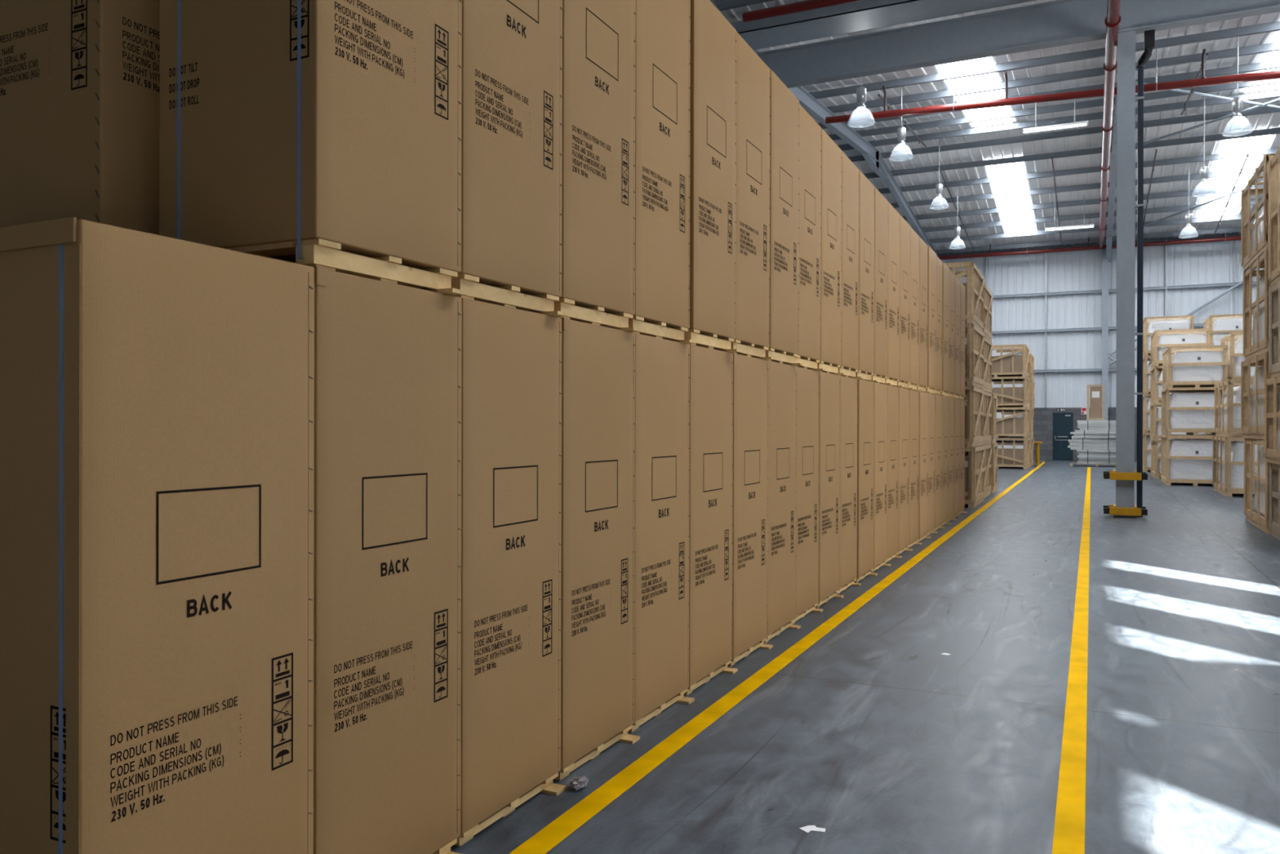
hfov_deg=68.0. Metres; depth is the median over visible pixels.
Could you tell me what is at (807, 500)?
carton
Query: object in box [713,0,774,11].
roof beam
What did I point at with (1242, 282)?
beam
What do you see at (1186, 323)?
wooden crate
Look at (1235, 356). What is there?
wooden crate
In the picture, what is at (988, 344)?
wooden crate
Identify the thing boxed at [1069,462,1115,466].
pallet
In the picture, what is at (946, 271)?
carton
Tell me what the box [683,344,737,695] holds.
carton
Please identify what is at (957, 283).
carton
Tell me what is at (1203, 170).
lamp
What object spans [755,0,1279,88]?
beam
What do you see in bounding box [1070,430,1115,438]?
bundle
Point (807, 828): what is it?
paper scrap
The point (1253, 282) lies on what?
beam
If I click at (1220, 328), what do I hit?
wooden crate
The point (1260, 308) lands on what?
wooden crate
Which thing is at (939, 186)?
lamp
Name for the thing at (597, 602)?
carton
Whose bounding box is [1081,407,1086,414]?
fire sign
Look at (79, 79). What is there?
carton
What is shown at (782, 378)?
carton
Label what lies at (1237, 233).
trim
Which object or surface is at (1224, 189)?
roof beam
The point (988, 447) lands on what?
wooden crate
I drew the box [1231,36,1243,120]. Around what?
lamp
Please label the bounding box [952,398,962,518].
carton
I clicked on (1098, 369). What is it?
beam
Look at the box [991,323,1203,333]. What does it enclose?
beam
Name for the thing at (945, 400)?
carton
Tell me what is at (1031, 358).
wooden crate
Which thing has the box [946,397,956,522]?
carton
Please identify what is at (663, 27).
carton
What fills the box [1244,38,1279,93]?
window
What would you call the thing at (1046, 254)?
wall column
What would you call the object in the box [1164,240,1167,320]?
wall column
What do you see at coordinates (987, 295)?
wooden crate
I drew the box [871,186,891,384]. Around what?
carton
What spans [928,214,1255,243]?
roof beam
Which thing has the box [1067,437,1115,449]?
bundle
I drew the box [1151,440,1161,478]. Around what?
wooden crate
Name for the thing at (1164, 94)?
roof beam
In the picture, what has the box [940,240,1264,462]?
wall
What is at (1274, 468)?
wooden crate
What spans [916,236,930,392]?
carton
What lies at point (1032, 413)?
wooden crate
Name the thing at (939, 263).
carton
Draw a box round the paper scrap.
[799,825,825,832]
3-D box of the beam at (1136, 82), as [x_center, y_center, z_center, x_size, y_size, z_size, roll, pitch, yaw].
[16.976,-8.722,25.754,10.642,0.380,0.076,0,0,-24]
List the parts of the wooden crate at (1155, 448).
frame, frame, frame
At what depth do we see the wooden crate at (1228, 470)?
20.65 m
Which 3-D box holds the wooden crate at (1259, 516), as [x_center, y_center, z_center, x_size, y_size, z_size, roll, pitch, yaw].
[9.882,0.847,14.122,1.262,1.330,2.300,0,0,26]
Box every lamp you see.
[856,76,866,111]
[897,86,906,147]
[935,138,942,199]
[954,200,959,240]
[1185,163,1191,228]
[1200,96,1208,185]
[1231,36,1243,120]
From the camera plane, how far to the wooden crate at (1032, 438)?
36.79 m
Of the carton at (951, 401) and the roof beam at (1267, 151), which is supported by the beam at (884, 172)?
the roof beam at (1267, 151)
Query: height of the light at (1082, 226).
1.307 m
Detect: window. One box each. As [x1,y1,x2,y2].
[938,57,1013,127]
[986,162,1034,232]
[1199,135,1269,217]
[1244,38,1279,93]
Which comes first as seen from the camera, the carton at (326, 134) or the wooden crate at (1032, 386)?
the carton at (326, 134)
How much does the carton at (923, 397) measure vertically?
1.961 m
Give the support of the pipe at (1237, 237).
attached to the ceiling
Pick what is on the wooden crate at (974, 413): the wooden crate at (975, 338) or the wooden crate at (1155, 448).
the wooden crate at (975, 338)
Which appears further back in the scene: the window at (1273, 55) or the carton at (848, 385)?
the window at (1273, 55)
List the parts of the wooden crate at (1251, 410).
frame, frame, frame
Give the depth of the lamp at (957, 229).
35.10 m
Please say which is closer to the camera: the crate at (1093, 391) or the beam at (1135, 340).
the crate at (1093, 391)
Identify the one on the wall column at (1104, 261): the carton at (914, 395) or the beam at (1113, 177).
the beam at (1113, 177)
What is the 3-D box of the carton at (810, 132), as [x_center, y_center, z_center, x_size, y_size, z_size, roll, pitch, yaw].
[1.061,-1.460,7.617,0.705,2.000,0.699,0,0,25]
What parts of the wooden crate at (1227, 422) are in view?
frame, frame, lid frame, frame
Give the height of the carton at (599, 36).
2.000 m
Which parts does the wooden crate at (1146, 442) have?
frame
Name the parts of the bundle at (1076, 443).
panel, panel, panel, panel, panel, panel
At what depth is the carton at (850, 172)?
8.72 m
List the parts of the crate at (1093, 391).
frame, frame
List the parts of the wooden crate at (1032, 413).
frame, frame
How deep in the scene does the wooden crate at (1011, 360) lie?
34.13 m
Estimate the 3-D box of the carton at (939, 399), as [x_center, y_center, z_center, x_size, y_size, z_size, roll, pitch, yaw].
[4.085,0.519,13.977,0.705,1.961,0.699,0,0,25]
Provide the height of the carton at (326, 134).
2.002 m
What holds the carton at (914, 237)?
on the carton at (914, 395)
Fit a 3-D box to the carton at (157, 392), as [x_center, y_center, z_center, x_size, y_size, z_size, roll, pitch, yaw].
[-1.361,0.520,2.532,0.705,1.964,0.709,0,0,25]
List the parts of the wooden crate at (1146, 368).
frame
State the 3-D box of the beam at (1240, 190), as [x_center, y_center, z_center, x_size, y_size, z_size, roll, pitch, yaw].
[21.140,-8.339,34.515,0.076,0.883,10.954,0,0,-14]
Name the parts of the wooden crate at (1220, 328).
frame, lid frame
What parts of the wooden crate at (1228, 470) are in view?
frame, frame, lid frame, frame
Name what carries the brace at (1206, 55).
hanging from the beam at (1136, 82)
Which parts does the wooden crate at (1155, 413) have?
frame, frame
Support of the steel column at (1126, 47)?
on the floor
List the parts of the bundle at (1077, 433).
panel, panel, panel, panel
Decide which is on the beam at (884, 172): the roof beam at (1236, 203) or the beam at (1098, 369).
the roof beam at (1236, 203)
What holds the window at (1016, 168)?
attached to the ceiling
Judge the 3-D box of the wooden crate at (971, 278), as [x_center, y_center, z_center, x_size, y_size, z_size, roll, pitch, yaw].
[5.864,-2.495,18.789,1.634,1.140,2.050,0,0,25]
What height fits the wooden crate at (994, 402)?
1.120 m
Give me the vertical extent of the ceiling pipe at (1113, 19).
3.870 m
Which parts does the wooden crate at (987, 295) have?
frame, frame, frame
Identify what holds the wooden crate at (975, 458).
on the floor
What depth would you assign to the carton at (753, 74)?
6.18 m
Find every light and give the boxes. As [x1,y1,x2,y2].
[1022,98,1088,133]
[1044,194,1093,231]
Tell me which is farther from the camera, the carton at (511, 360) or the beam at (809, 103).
the beam at (809, 103)
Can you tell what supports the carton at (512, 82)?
on the carton at (511, 360)
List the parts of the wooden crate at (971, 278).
frame, lid frame, frame, frame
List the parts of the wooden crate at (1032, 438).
frame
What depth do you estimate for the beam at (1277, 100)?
27.45 m
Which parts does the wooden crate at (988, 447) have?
frame, frame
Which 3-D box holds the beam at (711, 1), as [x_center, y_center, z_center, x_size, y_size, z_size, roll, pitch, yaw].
[-1.270,-8.238,12.534,0.200,2.014,14.266,0,0,25]
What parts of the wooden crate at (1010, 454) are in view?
lid frame, frame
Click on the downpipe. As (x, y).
(1149, 35)
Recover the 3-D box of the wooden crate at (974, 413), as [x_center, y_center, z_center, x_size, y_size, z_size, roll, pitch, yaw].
[5.861,-0.203,18.791,1.634,1.140,2.050,0,0,25]
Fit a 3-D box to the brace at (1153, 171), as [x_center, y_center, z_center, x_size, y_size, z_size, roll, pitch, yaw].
[18.798,-8.427,35.130,0.080,1.017,10.204,0,0,25]
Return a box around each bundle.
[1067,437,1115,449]
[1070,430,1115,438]
[1076,420,1115,430]
[1076,449,1115,463]
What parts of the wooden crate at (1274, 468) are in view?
frame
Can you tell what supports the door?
in the wall
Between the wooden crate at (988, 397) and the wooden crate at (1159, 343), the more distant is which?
the wooden crate at (1159, 343)
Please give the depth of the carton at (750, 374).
6.17 m
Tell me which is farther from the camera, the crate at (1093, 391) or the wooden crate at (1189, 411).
the crate at (1093, 391)
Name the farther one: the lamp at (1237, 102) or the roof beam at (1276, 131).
the roof beam at (1276, 131)
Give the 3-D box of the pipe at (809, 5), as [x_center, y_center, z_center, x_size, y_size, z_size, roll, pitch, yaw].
[8.550,-7.897,14.559,14.701,0.788,0.358,0,0,25]
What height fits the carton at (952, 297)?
2.000 m
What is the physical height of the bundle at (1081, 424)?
0.375 m
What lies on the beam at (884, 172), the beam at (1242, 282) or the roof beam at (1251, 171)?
the roof beam at (1251, 171)
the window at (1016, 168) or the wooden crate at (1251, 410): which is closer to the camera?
the wooden crate at (1251, 410)
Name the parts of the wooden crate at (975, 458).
frame, lid frame, frame, frame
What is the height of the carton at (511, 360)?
1.961 m
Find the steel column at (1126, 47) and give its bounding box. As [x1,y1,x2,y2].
[1112,0,1136,517]
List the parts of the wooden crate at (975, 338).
frame, frame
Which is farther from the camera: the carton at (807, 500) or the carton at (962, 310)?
the carton at (962, 310)
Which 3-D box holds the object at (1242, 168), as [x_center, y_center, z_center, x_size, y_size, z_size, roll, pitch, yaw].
[21.509,-8.354,34.616,0.080,0.903,9.004,0,0,25]
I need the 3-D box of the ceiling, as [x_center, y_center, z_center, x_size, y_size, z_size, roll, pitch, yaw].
[8.733,-8.849,23.672,23.200,1.506,42.960,0,0,25]
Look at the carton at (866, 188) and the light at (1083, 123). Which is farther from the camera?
the light at (1083, 123)
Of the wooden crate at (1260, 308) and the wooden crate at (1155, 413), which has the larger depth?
the wooden crate at (1155, 413)
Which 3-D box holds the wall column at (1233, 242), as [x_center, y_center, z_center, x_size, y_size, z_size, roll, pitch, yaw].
[24.733,-4.416,39.532,0.070,7.140,0.115,0,0,25]
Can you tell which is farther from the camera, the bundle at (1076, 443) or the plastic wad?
the bundle at (1076, 443)
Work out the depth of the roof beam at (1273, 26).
22.29 m
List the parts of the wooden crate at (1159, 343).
frame, frame, lid frame, frame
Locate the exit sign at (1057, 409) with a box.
[1056,408,1065,411]
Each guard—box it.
[1102,503,1147,515]
[1103,469,1147,479]
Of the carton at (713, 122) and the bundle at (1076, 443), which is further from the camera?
the bundle at (1076, 443)
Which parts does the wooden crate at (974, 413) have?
frame, frame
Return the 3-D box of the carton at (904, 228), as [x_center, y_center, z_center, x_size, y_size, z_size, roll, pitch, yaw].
[2.880,-1.461,11.432,0.705,2.000,0.699,0,0,25]
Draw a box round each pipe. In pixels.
[742,0,863,22]
[825,45,1279,124]
[937,232,1240,259]
[1098,0,1121,247]
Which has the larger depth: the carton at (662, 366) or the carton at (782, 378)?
the carton at (782, 378)
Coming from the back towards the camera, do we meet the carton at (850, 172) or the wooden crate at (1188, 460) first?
the wooden crate at (1188, 460)
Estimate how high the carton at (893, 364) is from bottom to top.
2.000 m
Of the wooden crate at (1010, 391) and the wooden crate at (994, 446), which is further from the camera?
the wooden crate at (1010, 391)
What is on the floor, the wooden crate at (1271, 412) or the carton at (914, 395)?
the carton at (914, 395)
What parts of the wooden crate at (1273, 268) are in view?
frame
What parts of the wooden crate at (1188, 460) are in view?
frame, frame, lid frame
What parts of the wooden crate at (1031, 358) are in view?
frame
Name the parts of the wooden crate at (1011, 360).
lid frame, frame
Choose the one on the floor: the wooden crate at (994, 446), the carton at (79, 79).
the wooden crate at (994, 446)
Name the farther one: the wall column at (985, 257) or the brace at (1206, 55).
the wall column at (985, 257)
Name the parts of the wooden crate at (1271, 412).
frame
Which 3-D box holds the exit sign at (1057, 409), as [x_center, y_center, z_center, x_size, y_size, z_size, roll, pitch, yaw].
[18.808,-0.763,42.439,0.360,0.120,0.014,0,0,25]
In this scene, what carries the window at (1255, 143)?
attached to the ceiling
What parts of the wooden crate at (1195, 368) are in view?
frame, frame, lid frame, frame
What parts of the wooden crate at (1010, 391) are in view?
lid frame, frame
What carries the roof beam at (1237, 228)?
on the beam at (884, 172)
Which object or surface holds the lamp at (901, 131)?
hanging from the ceiling
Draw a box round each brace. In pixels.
[877,93,926,146]
[1143,149,1157,228]
[1180,53,1208,115]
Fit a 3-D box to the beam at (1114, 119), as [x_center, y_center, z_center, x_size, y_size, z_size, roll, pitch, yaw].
[11.360,-8.223,22.307,0.200,2.014,14.266,0,0,25]
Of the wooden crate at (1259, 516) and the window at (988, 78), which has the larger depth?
the window at (988, 78)
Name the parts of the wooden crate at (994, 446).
frame, frame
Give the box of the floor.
[450,459,1279,853]
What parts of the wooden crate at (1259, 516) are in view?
frame, frame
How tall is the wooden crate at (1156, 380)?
1.080 m
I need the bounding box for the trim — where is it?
[937,231,1240,256]
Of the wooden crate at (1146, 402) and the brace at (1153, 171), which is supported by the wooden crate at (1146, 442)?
the wooden crate at (1146, 402)
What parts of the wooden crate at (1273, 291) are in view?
frame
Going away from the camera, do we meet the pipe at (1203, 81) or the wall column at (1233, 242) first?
the pipe at (1203, 81)
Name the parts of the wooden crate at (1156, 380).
frame, frame, frame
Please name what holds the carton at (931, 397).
on the floor
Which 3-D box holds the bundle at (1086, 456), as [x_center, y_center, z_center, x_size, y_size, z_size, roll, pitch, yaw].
[17.578,1.133,36.376,1.523,0.525,1.124,0,0,25]
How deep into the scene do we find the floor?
4.99 m
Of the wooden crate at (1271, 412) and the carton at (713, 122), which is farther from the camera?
the wooden crate at (1271, 412)
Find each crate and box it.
[944,261,984,331]
[964,283,992,342]
[964,323,985,389]
[964,385,984,446]
[964,391,992,444]
[964,443,991,498]
[964,444,985,507]
[983,336,992,392]
[991,344,1029,377]
[991,376,1030,408]
[991,393,997,443]
[991,442,998,493]
[995,436,1034,466]
[995,437,1031,469]
[996,407,1031,438]
[996,408,1034,437]
[1002,378,1035,408]
[1028,353,1034,380]
[1086,384,1104,420]
[1142,315,1194,357]
[1142,355,1159,395]
[1142,394,1161,433]
[1142,432,1193,471]
[1150,328,1210,368]
[1150,365,1172,404]
[1150,403,1209,440]
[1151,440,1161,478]
[1160,386,1226,435]
[1160,434,1223,485]
[1162,345,1227,390]
[1203,313,1253,348]
[1212,435,1263,496]
[1213,378,1253,436]
[1220,331,1259,379]
[1234,433,1243,441]
[1240,153,1275,271]
[1240,351,1279,439]
[1242,248,1271,360]
[1243,438,1271,534]
[1263,375,1279,464]
[1267,146,1279,286]
[1268,279,1279,377]
[1268,462,1279,539]
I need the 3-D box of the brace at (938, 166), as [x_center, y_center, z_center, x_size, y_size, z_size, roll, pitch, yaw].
[12.633,-8.477,37.674,0.080,1.083,10.904,0,0,25]
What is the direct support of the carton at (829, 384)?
on the floor
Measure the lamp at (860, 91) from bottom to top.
1.888 m
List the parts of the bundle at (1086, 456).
panel, panel, panel, panel, panel, panel, panel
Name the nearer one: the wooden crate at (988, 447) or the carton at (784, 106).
the carton at (784, 106)
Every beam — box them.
[709,0,722,14]
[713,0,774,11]
[729,0,1036,49]
[753,49,879,171]
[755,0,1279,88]
[808,21,1279,99]
[809,41,1279,116]
[817,59,1279,128]
[827,78,1279,140]
[837,89,1279,151]
[847,105,1279,162]
[863,127,1279,178]
[873,151,937,256]
[877,147,1278,194]
[889,168,1263,208]
[902,184,1263,221]
[922,199,1261,231]
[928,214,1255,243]
[934,226,1251,253]
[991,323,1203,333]
[992,281,1256,297]
[1034,367,1137,372]
[1106,129,1116,262]
[1107,338,1137,355]
[1108,280,1243,365]
[1112,86,1116,144]
[1112,181,1263,238]
[1135,81,1279,109]
[1135,97,1279,147]
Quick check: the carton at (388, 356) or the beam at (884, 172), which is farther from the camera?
the beam at (884, 172)
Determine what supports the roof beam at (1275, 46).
attached to the ceiling
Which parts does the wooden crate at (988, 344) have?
frame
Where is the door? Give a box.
[1053,412,1073,460]
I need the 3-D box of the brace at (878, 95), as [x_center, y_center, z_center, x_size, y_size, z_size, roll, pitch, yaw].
[7.703,-8.794,27.561,0.080,0.770,7.604,0,0,25]
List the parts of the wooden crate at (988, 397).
frame, frame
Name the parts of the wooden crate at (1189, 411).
frame, frame, lid frame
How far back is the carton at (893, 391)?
10.66 m
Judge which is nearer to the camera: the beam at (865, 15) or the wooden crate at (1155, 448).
the beam at (865, 15)
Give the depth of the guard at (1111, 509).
15.77 m
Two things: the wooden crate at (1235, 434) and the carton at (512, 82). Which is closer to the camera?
the carton at (512, 82)
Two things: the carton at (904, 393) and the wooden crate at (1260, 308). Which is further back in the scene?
the wooden crate at (1260, 308)
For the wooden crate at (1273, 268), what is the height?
1.750 m
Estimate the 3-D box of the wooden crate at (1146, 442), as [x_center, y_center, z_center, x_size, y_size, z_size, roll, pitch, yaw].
[18.013,0.858,32.492,1.440,1.300,2.100,0,0,25]
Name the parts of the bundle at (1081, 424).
panel, panel, panel, panel, panel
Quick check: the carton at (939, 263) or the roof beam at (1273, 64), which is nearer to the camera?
the carton at (939, 263)
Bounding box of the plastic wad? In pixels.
[567,773,589,788]
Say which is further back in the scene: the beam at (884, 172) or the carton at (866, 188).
the beam at (884, 172)
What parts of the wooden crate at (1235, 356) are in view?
frame, lid frame, frame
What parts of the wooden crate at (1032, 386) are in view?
frame, frame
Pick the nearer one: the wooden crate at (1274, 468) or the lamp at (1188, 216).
the wooden crate at (1274, 468)
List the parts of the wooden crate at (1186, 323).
frame, lid frame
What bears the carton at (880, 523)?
on the floor
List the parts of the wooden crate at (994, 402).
frame, frame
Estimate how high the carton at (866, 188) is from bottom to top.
2.000 m
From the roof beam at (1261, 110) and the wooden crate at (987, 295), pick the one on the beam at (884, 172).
the roof beam at (1261, 110)
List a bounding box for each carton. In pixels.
[0,0,159,235]
[0,217,314,853]
[159,0,466,295]
[311,266,462,853]
[451,0,567,316]
[453,297,566,846]
[553,317,639,780]
[554,0,640,332]
[627,333,694,732]
[628,0,695,343]
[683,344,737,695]
[684,0,741,352]
[727,353,773,666]
[731,31,774,359]
[764,360,800,643]
[765,69,803,365]
[792,366,822,623]
[795,103,825,370]
[815,371,844,608]
[817,128,845,374]
[836,375,861,594]
[838,151,862,378]
[854,378,877,582]
[855,169,878,382]
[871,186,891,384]
[871,382,890,573]
[884,385,902,563]
[885,201,902,386]
[896,386,912,555]
[897,214,913,389]
[906,389,921,548]
[907,226,922,391]
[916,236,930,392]
[916,391,931,542]
[925,245,939,394]
[927,393,937,534]
[933,394,945,531]
[934,255,945,395]
[940,262,952,397]
[940,395,951,526]
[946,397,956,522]
[947,271,957,398]
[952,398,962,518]
[953,275,962,399]
[958,282,967,400]
[958,400,967,514]
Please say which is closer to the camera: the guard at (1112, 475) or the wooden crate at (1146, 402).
the guard at (1112, 475)
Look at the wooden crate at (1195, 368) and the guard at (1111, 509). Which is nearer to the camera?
the guard at (1111, 509)
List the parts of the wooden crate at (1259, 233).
frame, lid frame, frame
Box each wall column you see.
[985,257,986,285]
[1044,248,1047,407]
[1102,241,1108,428]
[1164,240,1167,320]
[1232,235,1235,317]
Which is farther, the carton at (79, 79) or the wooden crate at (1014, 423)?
the wooden crate at (1014, 423)
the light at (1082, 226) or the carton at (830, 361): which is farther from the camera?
the light at (1082, 226)
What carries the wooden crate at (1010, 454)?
on the floor
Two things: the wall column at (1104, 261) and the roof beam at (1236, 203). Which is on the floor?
the wall column at (1104, 261)
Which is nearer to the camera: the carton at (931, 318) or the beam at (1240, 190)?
the carton at (931, 318)
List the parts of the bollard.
post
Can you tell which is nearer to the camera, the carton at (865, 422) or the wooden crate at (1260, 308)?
the carton at (865, 422)
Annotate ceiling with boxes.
[711,0,1279,253]
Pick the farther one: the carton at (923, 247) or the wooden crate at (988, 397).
the wooden crate at (988, 397)
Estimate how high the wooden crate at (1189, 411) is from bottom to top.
1.220 m
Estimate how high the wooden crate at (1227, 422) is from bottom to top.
1.240 m
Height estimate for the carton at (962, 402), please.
1.961 m
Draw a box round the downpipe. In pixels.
[1134,29,1155,516]
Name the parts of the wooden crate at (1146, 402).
frame, frame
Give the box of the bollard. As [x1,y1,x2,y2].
[1033,441,1042,464]
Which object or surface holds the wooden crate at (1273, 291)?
on the wooden crate at (1271, 412)
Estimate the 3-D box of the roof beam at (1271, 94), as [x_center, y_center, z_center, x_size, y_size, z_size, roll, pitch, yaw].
[11.427,-9.272,29.334,22.600,0.200,0.130,0,0,25]
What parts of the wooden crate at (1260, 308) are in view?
frame, lid frame, frame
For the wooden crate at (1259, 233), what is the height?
1.320 m
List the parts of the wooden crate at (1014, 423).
frame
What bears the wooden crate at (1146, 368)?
on the wooden crate at (1146, 402)

